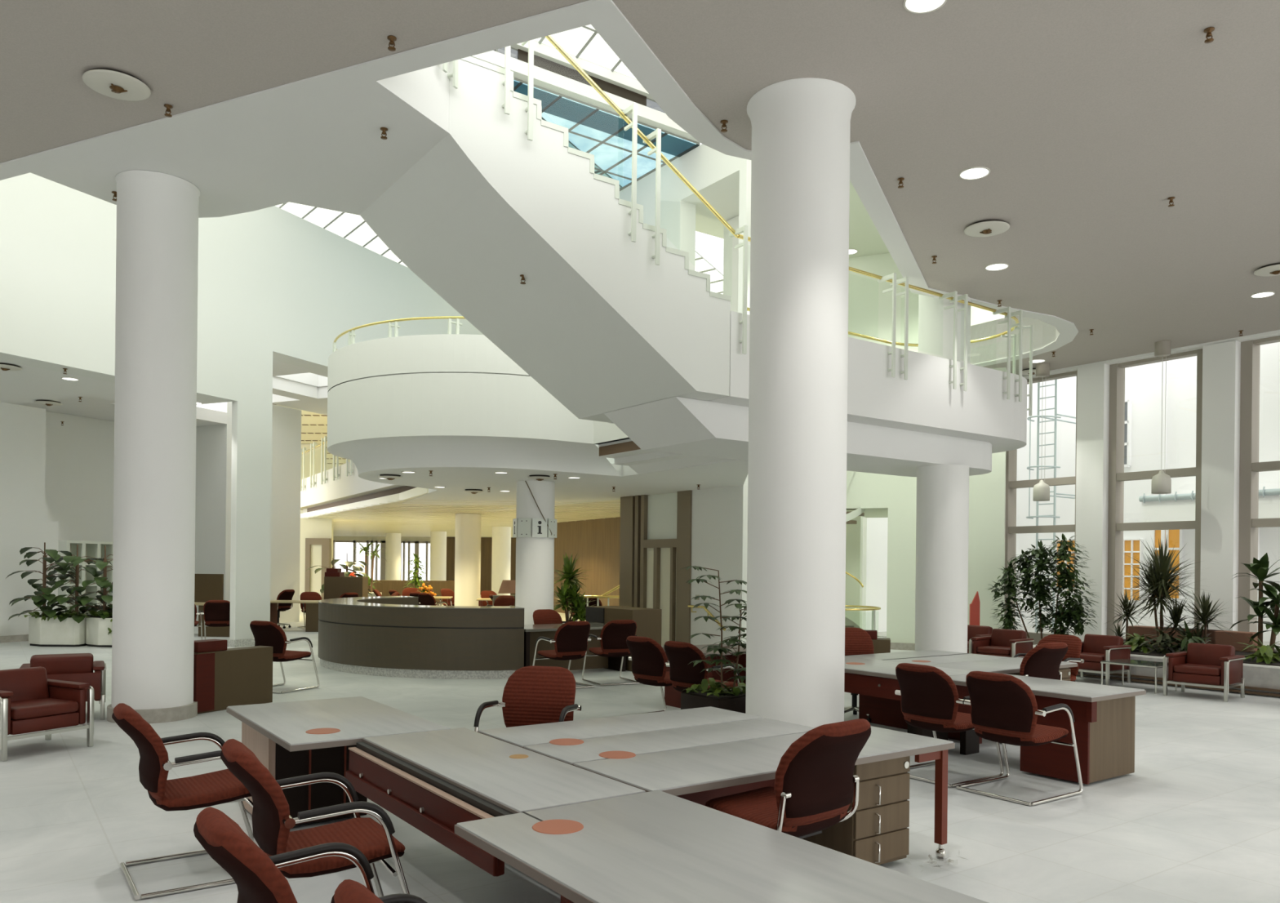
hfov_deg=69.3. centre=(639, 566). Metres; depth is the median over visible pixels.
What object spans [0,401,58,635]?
wall
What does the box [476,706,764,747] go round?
desk
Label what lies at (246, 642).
baseboard
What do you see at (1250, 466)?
window
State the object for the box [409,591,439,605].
chair
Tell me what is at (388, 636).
reception desk
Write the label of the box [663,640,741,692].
chair
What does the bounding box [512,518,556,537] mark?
information sign
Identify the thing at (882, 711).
desk
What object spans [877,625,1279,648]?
ground
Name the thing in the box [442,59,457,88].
balustrade
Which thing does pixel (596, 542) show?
wall
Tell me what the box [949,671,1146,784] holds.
desk
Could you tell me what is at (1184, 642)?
leafy plant
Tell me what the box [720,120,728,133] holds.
sprinkler head
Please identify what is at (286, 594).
chair
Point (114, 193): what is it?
sprinkler head
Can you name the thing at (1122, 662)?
glass table
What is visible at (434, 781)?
desk
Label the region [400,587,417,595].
chair
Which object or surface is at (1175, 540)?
window
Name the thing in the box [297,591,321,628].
chair
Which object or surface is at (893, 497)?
wall
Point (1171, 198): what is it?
sprinkler head
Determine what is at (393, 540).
round column
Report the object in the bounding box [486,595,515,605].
chair
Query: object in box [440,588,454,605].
chair
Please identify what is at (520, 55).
window
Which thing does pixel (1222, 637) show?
trough
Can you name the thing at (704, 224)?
ceiling
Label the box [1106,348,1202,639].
window
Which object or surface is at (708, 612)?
wall handrail
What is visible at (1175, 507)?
roof
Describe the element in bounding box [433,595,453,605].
table
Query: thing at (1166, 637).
plant
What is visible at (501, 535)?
round column
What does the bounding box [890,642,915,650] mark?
baseboard
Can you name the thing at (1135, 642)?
leafy plant
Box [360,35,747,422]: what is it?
staircase
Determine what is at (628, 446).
air slot
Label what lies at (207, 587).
desk
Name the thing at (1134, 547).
window
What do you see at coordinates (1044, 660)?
chair
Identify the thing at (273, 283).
wall
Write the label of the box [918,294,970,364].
round column
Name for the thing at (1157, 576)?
dracaena plant
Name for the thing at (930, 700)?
chair
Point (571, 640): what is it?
chair
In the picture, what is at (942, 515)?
round column
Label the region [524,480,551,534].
cable
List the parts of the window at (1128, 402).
pane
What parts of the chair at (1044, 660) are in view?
backrest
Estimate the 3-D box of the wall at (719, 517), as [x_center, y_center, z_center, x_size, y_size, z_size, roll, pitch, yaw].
[-0.586,-3.356,22.193,1.700,10.000,11.100,1,0,-35]
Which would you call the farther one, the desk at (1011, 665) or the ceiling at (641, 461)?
the ceiling at (641, 461)
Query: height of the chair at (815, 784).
0.981 m
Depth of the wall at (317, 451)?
38.00 m
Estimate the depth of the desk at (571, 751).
5.22 m
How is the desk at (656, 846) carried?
on the floor
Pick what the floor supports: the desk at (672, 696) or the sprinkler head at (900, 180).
the desk at (672, 696)
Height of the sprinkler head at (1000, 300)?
0.088 m
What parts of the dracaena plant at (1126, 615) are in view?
stem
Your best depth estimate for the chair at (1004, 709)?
6.72 m
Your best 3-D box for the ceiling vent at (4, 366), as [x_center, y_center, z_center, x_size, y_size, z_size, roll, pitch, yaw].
[-10.286,-3.214,14.977,0.480,0.085,0.480,1,0,0]
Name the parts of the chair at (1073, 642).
backrest, seat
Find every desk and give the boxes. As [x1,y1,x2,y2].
[193,639,272,713]
[194,573,229,636]
[226,696,450,825]
[270,600,319,631]
[318,595,524,679]
[345,727,645,902]
[454,790,989,902]
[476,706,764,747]
[522,717,815,764]
[524,622,625,671]
[572,725,955,864]
[662,642,746,707]
[844,649,1011,728]
[844,656,974,740]
[924,657,1077,743]
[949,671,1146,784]
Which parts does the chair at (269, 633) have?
backrest, frame, seat, frame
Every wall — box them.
[0,173,483,639]
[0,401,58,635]
[44,401,301,625]
[299,518,333,611]
[300,510,488,541]
[301,444,324,479]
[368,579,454,604]
[446,537,515,595]
[480,143,751,644]
[553,516,663,613]
[595,311,1026,453]
[844,253,1006,643]
[848,180,889,257]
[1022,329,1279,641]
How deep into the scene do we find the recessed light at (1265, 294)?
13.28 m
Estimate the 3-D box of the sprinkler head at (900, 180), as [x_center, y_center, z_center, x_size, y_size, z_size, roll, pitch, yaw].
[2.673,-3.926,9.482,0.070,0.088,0.067,1,0,0]
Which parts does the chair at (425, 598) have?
backrest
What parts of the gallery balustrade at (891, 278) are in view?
handrail, post arm, post arm, post, post arm, post arm, post, post arm, post arm, post, post arm, post, post arm, post arm, post arm, post, post arm, post, post arm, post, post arm, post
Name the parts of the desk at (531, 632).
leg, modesty panel, leg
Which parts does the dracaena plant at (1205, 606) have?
stem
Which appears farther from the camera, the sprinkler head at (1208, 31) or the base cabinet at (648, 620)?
the base cabinet at (648, 620)
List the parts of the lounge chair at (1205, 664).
post, panel, leg, seat, post, panel, arm rail, panel, leg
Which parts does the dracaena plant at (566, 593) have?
stem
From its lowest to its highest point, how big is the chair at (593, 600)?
0.910 m
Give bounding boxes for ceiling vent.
[0,362,22,370]
[34,400,62,405]
[82,67,151,101]
[377,474,402,479]
[463,488,483,493]
[528,475,551,480]
[964,219,1009,236]
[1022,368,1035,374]
[1253,262,1279,276]
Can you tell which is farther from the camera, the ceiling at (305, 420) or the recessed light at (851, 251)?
the ceiling at (305, 420)
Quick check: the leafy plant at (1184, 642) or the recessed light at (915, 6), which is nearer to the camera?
the recessed light at (915, 6)
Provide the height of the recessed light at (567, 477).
0.009 m
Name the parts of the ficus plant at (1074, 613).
stem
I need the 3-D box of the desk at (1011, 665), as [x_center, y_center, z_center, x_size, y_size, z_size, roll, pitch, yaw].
[3.685,1.339,9.425,1.618,0.700,0.688,1,0,-35]
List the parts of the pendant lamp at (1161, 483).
lamp shade, cord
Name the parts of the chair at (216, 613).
frame, backrest, seat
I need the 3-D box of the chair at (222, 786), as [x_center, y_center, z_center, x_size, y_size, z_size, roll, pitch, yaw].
[-2.375,1.168,4.921,0.751,0.910,0.644,1,0,-35]
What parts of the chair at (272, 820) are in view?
backrest, frame, seat, frame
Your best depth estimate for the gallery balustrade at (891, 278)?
12.92 m
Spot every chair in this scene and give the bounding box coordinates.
[0,666,94,761]
[18,653,106,719]
[111,702,253,899]
[193,806,427,902]
[194,604,202,639]
[200,600,230,639]
[220,738,409,897]
[249,620,319,693]
[276,589,294,628]
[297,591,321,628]
[330,879,383,902]
[339,592,358,597]
[373,589,382,596]
[388,589,400,595]
[391,591,399,595]
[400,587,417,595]
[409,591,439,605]
[417,588,441,605]
[417,592,448,605]
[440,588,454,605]
[473,665,581,731]
[480,590,497,605]
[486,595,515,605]
[532,621,594,688]
[533,608,562,624]
[582,619,640,685]
[584,597,602,608]
[626,635,672,714]
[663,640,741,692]
[705,718,871,838]
[844,626,873,722]
[894,662,1004,787]
[955,671,1083,805]
[967,624,992,653]
[968,628,1034,657]
[999,641,1067,742]
[1013,634,1084,681]
[1078,633,1131,684]
[1162,642,1245,702]
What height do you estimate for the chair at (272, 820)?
0.910 m
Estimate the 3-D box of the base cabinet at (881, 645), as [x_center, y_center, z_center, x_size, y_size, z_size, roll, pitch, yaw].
[3.279,1.294,13.188,0.550,0.780,0.420,1,0,14]
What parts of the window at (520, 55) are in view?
dark panel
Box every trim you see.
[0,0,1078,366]
[274,404,335,463]
[471,40,699,142]
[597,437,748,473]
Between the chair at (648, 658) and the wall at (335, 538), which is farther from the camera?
the wall at (335, 538)
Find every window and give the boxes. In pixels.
[279,26,723,293]
[333,540,430,580]
[493,47,665,113]
[513,77,700,191]
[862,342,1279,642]
[1004,370,1077,644]
[1054,538,1074,591]
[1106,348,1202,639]
[1122,538,1142,601]
[1124,398,1132,467]
[1151,528,1183,600]
[1237,335,1279,631]
[1257,527,1259,582]
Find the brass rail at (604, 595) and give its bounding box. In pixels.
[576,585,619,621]
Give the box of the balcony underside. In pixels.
[327,435,621,485]
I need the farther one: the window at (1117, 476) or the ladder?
the ladder
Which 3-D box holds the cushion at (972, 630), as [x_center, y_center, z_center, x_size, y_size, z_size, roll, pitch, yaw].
[5.844,1.186,16.105,0.208,0.330,0.550,1,0,-41]
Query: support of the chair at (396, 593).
on the floor
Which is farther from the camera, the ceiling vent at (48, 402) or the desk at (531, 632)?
the ceiling vent at (48, 402)
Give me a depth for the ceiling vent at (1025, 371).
18.39 m
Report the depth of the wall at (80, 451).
23.89 m
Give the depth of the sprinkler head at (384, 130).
8.46 m
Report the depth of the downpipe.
23.89 m
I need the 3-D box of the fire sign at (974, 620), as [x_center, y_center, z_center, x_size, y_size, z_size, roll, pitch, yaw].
[6.335,1.082,17.525,0.180,1.230,0.050,1,0,0]
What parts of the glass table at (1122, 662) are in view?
leg, leg, frame, glass, leg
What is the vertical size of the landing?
0.766 m
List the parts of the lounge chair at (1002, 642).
post, panel, seat, post, panel, arm rail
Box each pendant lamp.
[1032,362,1049,501]
[1151,340,1171,493]
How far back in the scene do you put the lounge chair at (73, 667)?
9.50 m
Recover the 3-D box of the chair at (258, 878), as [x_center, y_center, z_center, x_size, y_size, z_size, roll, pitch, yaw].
[-0.967,1.183,2.880,0.751,0.910,0.644,1,0,-35]
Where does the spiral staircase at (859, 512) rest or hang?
on the floor
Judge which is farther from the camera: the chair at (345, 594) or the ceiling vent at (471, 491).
the chair at (345, 594)
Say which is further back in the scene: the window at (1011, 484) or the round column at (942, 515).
the window at (1011, 484)
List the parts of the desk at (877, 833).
modesty panel, pull, pull, pull, drawer, drawer, drawer, drawer, leg frame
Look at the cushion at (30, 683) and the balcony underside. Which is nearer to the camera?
the cushion at (30, 683)
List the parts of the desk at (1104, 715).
modesty panel, leg, panel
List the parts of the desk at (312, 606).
leg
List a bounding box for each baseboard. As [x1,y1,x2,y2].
[0,634,28,642]
[226,638,254,647]
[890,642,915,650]
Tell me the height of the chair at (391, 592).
0.910 m
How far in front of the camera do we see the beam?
12.19 m
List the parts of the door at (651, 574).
pane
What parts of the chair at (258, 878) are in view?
backrest, frame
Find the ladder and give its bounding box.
[1026,379,1075,633]
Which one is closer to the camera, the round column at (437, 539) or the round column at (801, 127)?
the round column at (801, 127)
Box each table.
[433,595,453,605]
[476,598,492,605]
[1100,658,1177,693]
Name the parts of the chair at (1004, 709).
frame, backrest, seat, frame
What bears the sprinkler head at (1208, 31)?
attached to the ceiling at (1085, 117)
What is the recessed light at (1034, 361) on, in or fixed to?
in the ceiling at (1085, 117)
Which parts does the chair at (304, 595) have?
frame, backrest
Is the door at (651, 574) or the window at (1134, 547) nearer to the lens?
the door at (651, 574)
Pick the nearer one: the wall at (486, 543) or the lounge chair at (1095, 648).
the lounge chair at (1095, 648)
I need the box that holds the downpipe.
[1160,360,1167,626]
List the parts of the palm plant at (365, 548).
stem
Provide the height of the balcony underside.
0.420 m
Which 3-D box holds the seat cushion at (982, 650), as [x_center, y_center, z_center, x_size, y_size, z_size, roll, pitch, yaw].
[5.806,1.345,14.924,0.510,0.098,0.550,1,0,-41]
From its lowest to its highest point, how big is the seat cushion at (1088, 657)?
0.098 m
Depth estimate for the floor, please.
6.21 m
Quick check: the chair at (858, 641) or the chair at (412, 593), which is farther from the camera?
the chair at (412, 593)
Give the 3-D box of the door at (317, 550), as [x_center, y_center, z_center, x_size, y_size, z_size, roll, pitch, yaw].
[-10.959,0.285,31.500,0.816,2.500,0.200,1,0,0]
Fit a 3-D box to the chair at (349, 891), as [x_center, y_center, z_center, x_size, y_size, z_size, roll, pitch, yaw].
[-0.343,1.190,2.244,0.751,0.910,0.644,1,0,-35]
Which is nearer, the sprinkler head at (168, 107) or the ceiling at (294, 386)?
the sprinkler head at (168, 107)
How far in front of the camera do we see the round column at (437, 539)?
42.68 m
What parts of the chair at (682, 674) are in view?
backrest, seat, frame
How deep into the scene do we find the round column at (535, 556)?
16.69 m
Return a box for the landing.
[30,62,449,217]
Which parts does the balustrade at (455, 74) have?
post, post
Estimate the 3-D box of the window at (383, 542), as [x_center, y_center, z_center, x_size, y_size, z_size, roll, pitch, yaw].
[-14.149,-0.149,51.890,6.500,2.600,0.180,1,0,0]
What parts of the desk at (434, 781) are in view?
leg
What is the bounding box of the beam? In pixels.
[604,396,991,476]
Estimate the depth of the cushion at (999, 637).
15.07 m
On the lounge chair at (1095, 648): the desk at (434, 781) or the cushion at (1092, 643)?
the cushion at (1092, 643)
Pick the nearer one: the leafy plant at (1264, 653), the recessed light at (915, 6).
the recessed light at (915, 6)
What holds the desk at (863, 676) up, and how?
on the floor
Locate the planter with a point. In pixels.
(1261, 678)
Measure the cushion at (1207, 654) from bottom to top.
0.330 m
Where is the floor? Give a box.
[0,594,1279,902]
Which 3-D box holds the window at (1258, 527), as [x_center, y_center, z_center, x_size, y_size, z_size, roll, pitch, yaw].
[14.774,-0.285,22.286,0.099,1.530,0.208,1,0,-35]
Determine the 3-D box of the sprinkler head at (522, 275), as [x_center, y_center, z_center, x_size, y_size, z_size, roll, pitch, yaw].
[-1.251,-3.069,9.900,0.070,0.088,0.067,1,0,0]
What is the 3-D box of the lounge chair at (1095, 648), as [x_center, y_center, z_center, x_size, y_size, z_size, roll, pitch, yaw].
[6.834,1.377,13.891,0.702,0.691,0.784,1,0,-35]
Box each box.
[66,545,112,647]
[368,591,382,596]
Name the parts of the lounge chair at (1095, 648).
leg, seat, post, panel, arm rail, leg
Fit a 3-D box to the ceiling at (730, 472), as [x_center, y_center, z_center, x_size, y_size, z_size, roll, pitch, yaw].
[-5.737,-1.690,34.339,36.365,0.200,42.748,1,0,-35]
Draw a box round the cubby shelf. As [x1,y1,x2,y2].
[57,540,113,614]
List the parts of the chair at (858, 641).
arm, post, backrest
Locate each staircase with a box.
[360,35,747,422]
[844,506,865,628]
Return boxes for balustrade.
[300,435,353,490]
[333,315,466,351]
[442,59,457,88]
[737,234,1032,415]
[844,604,880,630]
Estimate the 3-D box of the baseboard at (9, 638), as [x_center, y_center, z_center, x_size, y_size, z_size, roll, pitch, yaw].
[-16.133,1.416,11.063,0.079,0.130,18.700,1,0,25]
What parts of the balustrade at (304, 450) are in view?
post, post, post, post, handrail, post, post, post, post, post, post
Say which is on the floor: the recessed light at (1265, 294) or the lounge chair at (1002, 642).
the lounge chair at (1002, 642)
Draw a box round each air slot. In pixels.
[306,485,415,512]
[599,440,640,456]
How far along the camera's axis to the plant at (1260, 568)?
13.16 m
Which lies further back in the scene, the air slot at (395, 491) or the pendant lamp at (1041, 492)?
the air slot at (395, 491)
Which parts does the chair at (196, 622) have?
backrest, frame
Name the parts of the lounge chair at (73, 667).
panel, leg, post, arm rail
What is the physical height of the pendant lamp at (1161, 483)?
2.628 m
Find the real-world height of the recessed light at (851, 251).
0.009 m
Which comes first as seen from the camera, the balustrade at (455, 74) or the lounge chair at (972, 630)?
the balustrade at (455, 74)
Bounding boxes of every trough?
[1128,625,1215,644]
[1163,626,1257,652]
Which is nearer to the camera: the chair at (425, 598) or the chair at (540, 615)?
the chair at (540, 615)
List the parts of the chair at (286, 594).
backrest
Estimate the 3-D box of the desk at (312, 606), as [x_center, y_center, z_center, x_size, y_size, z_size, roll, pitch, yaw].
[-8.063,1.200,22.600,2.000,0.730,0.800,1,0,-5]
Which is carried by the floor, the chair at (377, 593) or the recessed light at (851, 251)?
the chair at (377, 593)
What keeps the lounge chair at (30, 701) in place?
on the floor
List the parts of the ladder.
rail, rail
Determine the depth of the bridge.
27.87 m
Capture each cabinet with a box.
[324,568,368,599]
[586,605,662,671]
[863,629,890,653]
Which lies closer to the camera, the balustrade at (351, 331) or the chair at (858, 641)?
the chair at (858, 641)
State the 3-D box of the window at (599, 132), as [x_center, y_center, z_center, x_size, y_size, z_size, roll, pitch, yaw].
[-3.619,-8.414,19.632,6.360,0.070,7.742,1,0,-35]
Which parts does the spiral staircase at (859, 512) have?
handrail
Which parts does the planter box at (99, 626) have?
stem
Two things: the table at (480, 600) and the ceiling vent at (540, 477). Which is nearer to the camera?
the ceiling vent at (540, 477)
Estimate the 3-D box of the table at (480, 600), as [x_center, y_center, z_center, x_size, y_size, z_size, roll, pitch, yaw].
[-3.613,1.245,25.200,1.600,0.735,0.900,1,0,-6]
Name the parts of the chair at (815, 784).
seat, backrest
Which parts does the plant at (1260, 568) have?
stem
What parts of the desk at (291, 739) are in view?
panel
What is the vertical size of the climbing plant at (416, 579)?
2.084 m
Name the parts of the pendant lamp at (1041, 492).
lamp shade, cord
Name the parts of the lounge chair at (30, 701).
arm rail, post, panel, seat, leg, panel, post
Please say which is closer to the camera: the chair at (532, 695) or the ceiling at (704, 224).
the chair at (532, 695)
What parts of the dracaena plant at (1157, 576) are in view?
stem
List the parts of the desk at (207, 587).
screen panel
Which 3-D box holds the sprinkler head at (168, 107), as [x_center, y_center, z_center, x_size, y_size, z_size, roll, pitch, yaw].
[-4.140,-3.997,8.122,0.070,0.088,0.067,1,0,0]
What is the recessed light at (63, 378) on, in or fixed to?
in the ceiling at (29, 384)
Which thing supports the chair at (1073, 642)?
on the floor
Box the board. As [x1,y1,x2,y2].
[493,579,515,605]
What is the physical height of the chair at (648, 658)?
0.910 m
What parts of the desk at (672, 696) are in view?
leg, panel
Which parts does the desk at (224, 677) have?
panel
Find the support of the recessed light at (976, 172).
in the ceiling at (1085, 117)
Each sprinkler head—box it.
[111,191,116,201]
[164,104,173,117]
[380,127,387,139]
[386,35,396,51]
[520,274,525,284]
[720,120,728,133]
[897,177,904,188]
[931,255,937,263]
[997,299,1001,306]
[1167,196,1174,207]
[1203,26,1214,43]
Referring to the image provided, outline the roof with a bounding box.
[1138,486,1279,522]
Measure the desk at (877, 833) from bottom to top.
0.670 m
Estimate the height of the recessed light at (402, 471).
0.009 m
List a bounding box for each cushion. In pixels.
[0,666,49,702]
[10,697,78,719]
[30,653,93,674]
[967,624,992,641]
[977,645,1010,654]
[990,628,1026,646]
[1079,652,1104,662]
[1082,633,1123,653]
[1173,662,1221,675]
[1186,642,1235,665]
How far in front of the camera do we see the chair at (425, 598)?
23.88 m
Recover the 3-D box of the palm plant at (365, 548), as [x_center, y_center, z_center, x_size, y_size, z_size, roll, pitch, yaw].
[-8.795,0.368,29.998,1.108,2.382,0.968,1,0,39]
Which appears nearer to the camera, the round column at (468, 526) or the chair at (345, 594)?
the chair at (345, 594)
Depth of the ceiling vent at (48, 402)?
18.25 m
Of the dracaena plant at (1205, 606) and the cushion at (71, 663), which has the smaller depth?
the cushion at (71, 663)
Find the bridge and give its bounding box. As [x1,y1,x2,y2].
[300,461,404,513]
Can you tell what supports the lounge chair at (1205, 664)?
on the floor
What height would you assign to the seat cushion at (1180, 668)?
0.098 m
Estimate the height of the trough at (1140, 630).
0.300 m
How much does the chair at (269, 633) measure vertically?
0.910 m
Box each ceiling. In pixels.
[0,0,1279,375]
[0,360,214,404]
[14,395,226,426]
[272,360,328,415]
[278,404,350,470]
[300,458,748,537]
[695,213,724,239]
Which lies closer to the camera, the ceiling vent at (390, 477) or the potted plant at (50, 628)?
the ceiling vent at (390, 477)
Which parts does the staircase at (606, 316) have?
post, post, post arm, post arm, post, handrail, post arm, post arm, post, post arm, post arm, post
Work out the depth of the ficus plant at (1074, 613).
16.62 m
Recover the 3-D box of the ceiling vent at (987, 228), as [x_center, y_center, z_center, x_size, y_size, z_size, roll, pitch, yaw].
[4.034,-3.913,10.767,0.500,0.085,0.500,1,0,0]
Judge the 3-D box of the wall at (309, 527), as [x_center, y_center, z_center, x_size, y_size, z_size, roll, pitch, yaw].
[-14.074,-0.088,31.710,7.052,3.180,0.180,1,0,0]
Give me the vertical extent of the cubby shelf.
2.120 m
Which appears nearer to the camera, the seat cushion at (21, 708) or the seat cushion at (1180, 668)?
the seat cushion at (21, 708)
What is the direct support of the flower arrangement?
on the table at (446, 597)
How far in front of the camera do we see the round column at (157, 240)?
9.50 m
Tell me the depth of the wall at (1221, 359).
16.09 m
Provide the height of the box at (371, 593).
0.800 m
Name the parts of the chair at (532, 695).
frame, backrest, frame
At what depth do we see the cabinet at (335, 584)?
24.30 m
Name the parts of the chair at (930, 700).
frame, backrest, seat, frame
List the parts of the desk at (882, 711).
leg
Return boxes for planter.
[1032,639,1279,697]
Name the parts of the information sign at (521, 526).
panel, panel, panel, panel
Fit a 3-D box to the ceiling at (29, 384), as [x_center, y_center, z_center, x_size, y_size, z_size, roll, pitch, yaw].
[-16.342,-3.522,11.431,8.700,0.400,19.150,1,0,25]
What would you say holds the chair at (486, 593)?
on the floor
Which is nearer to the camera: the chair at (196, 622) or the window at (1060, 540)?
the chair at (196, 622)
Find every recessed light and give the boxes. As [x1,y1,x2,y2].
[61,377,79,380]
[401,471,415,472]
[493,471,508,473]
[567,476,581,478]
[848,248,857,254]
[902,0,946,13]
[958,166,990,179]
[984,262,1008,271]
[1028,359,1045,363]
[1249,291,1275,297]
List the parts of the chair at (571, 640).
frame, seat, backrest, frame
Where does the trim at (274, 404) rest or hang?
attached to the wall at (317, 451)
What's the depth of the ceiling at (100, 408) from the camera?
21.90 m
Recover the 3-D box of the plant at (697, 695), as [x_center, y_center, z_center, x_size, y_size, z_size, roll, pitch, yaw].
[0.856,0.827,8.812,0.899,1.664,0.770,1,0,-17]
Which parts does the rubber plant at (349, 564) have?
stem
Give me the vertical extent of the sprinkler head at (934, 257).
0.088 m
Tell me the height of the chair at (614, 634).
0.910 m
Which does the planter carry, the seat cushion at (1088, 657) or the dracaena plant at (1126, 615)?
the dracaena plant at (1126, 615)
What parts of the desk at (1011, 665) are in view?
leg, drawer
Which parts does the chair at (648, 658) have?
backrest, frame, seat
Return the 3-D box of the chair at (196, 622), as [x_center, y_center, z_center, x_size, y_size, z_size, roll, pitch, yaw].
[-8.945,1.099,18.104,0.644,0.910,0.751,1,0,-18]
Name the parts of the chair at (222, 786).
backrest, frame, frame, seat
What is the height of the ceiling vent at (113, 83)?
0.085 m
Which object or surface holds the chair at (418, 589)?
on the floor
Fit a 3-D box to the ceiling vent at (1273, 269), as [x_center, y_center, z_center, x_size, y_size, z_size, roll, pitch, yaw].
[8.334,-3.868,12.114,0.500,0.085,0.500,1,0,0]
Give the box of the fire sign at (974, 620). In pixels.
[968,591,980,625]
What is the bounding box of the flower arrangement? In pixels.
[418,582,436,595]
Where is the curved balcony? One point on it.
(458, 384)
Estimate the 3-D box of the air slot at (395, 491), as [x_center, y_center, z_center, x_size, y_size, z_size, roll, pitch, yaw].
[-8.328,-1.950,27.095,0.019,0.145,13.454,1,0,-31]
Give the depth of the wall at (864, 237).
18.01 m
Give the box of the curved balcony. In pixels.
[327,333,628,447]
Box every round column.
[106,169,199,723]
[385,533,400,580]
[430,531,446,580]
[454,513,480,605]
[491,526,511,595]
[515,480,555,624]
[745,77,856,727]
[915,464,968,653]
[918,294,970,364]
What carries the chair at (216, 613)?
on the floor
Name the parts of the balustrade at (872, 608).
handrail, post, post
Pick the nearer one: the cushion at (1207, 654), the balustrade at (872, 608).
the cushion at (1207, 654)
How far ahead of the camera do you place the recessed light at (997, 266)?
12.17 m
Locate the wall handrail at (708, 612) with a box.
[687,604,725,631]
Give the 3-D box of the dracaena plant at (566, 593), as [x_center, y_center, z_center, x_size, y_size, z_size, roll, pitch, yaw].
[-1.520,0.629,20.470,1.204,2.000,1.101,1,0,0]
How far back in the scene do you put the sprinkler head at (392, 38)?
7.03 m
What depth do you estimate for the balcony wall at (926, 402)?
12.54 m
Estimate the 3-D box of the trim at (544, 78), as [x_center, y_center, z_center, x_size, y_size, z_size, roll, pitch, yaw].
[-3.169,-10.089,7.671,19.550,3.390,12.300,1,0,-35]
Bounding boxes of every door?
[304,537,331,599]
[619,489,692,645]
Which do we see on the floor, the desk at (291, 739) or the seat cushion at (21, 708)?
the desk at (291, 739)
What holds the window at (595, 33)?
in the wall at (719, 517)
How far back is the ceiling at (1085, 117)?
7.83 m
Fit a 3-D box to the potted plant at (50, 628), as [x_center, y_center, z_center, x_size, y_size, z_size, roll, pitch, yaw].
[-11.272,0.532,18.074,1.830,2.000,1.337,1,0,-1]
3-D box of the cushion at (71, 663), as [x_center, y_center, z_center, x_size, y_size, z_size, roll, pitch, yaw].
[-5.939,1.062,9.514,0.550,0.330,0.208,1,0,-30]
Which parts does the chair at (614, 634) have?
frame, seat, backrest, frame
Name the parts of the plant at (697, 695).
pot, stem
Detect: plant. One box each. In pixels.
[6,542,112,646]
[306,552,372,598]
[353,541,386,591]
[402,552,430,588]
[553,552,593,623]
[680,565,746,713]
[984,533,1099,638]
[1104,590,1146,644]
[1116,535,1211,646]
[1123,632,1159,653]
[1136,627,1194,653]
[1155,618,1210,651]
[1171,591,1237,643]
[1228,552,1279,660]
[1238,635,1279,663]
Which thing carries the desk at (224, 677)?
on the floor
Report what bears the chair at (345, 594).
on the floor
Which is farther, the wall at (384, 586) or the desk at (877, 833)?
the wall at (384, 586)
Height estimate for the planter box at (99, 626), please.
1.950 m
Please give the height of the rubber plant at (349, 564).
1.950 m
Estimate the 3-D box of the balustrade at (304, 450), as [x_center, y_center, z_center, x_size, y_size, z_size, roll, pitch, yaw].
[-9.422,-3.334,28.380,0.190,1.470,12.800,1,0,-31]
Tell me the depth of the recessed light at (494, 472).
15.21 m

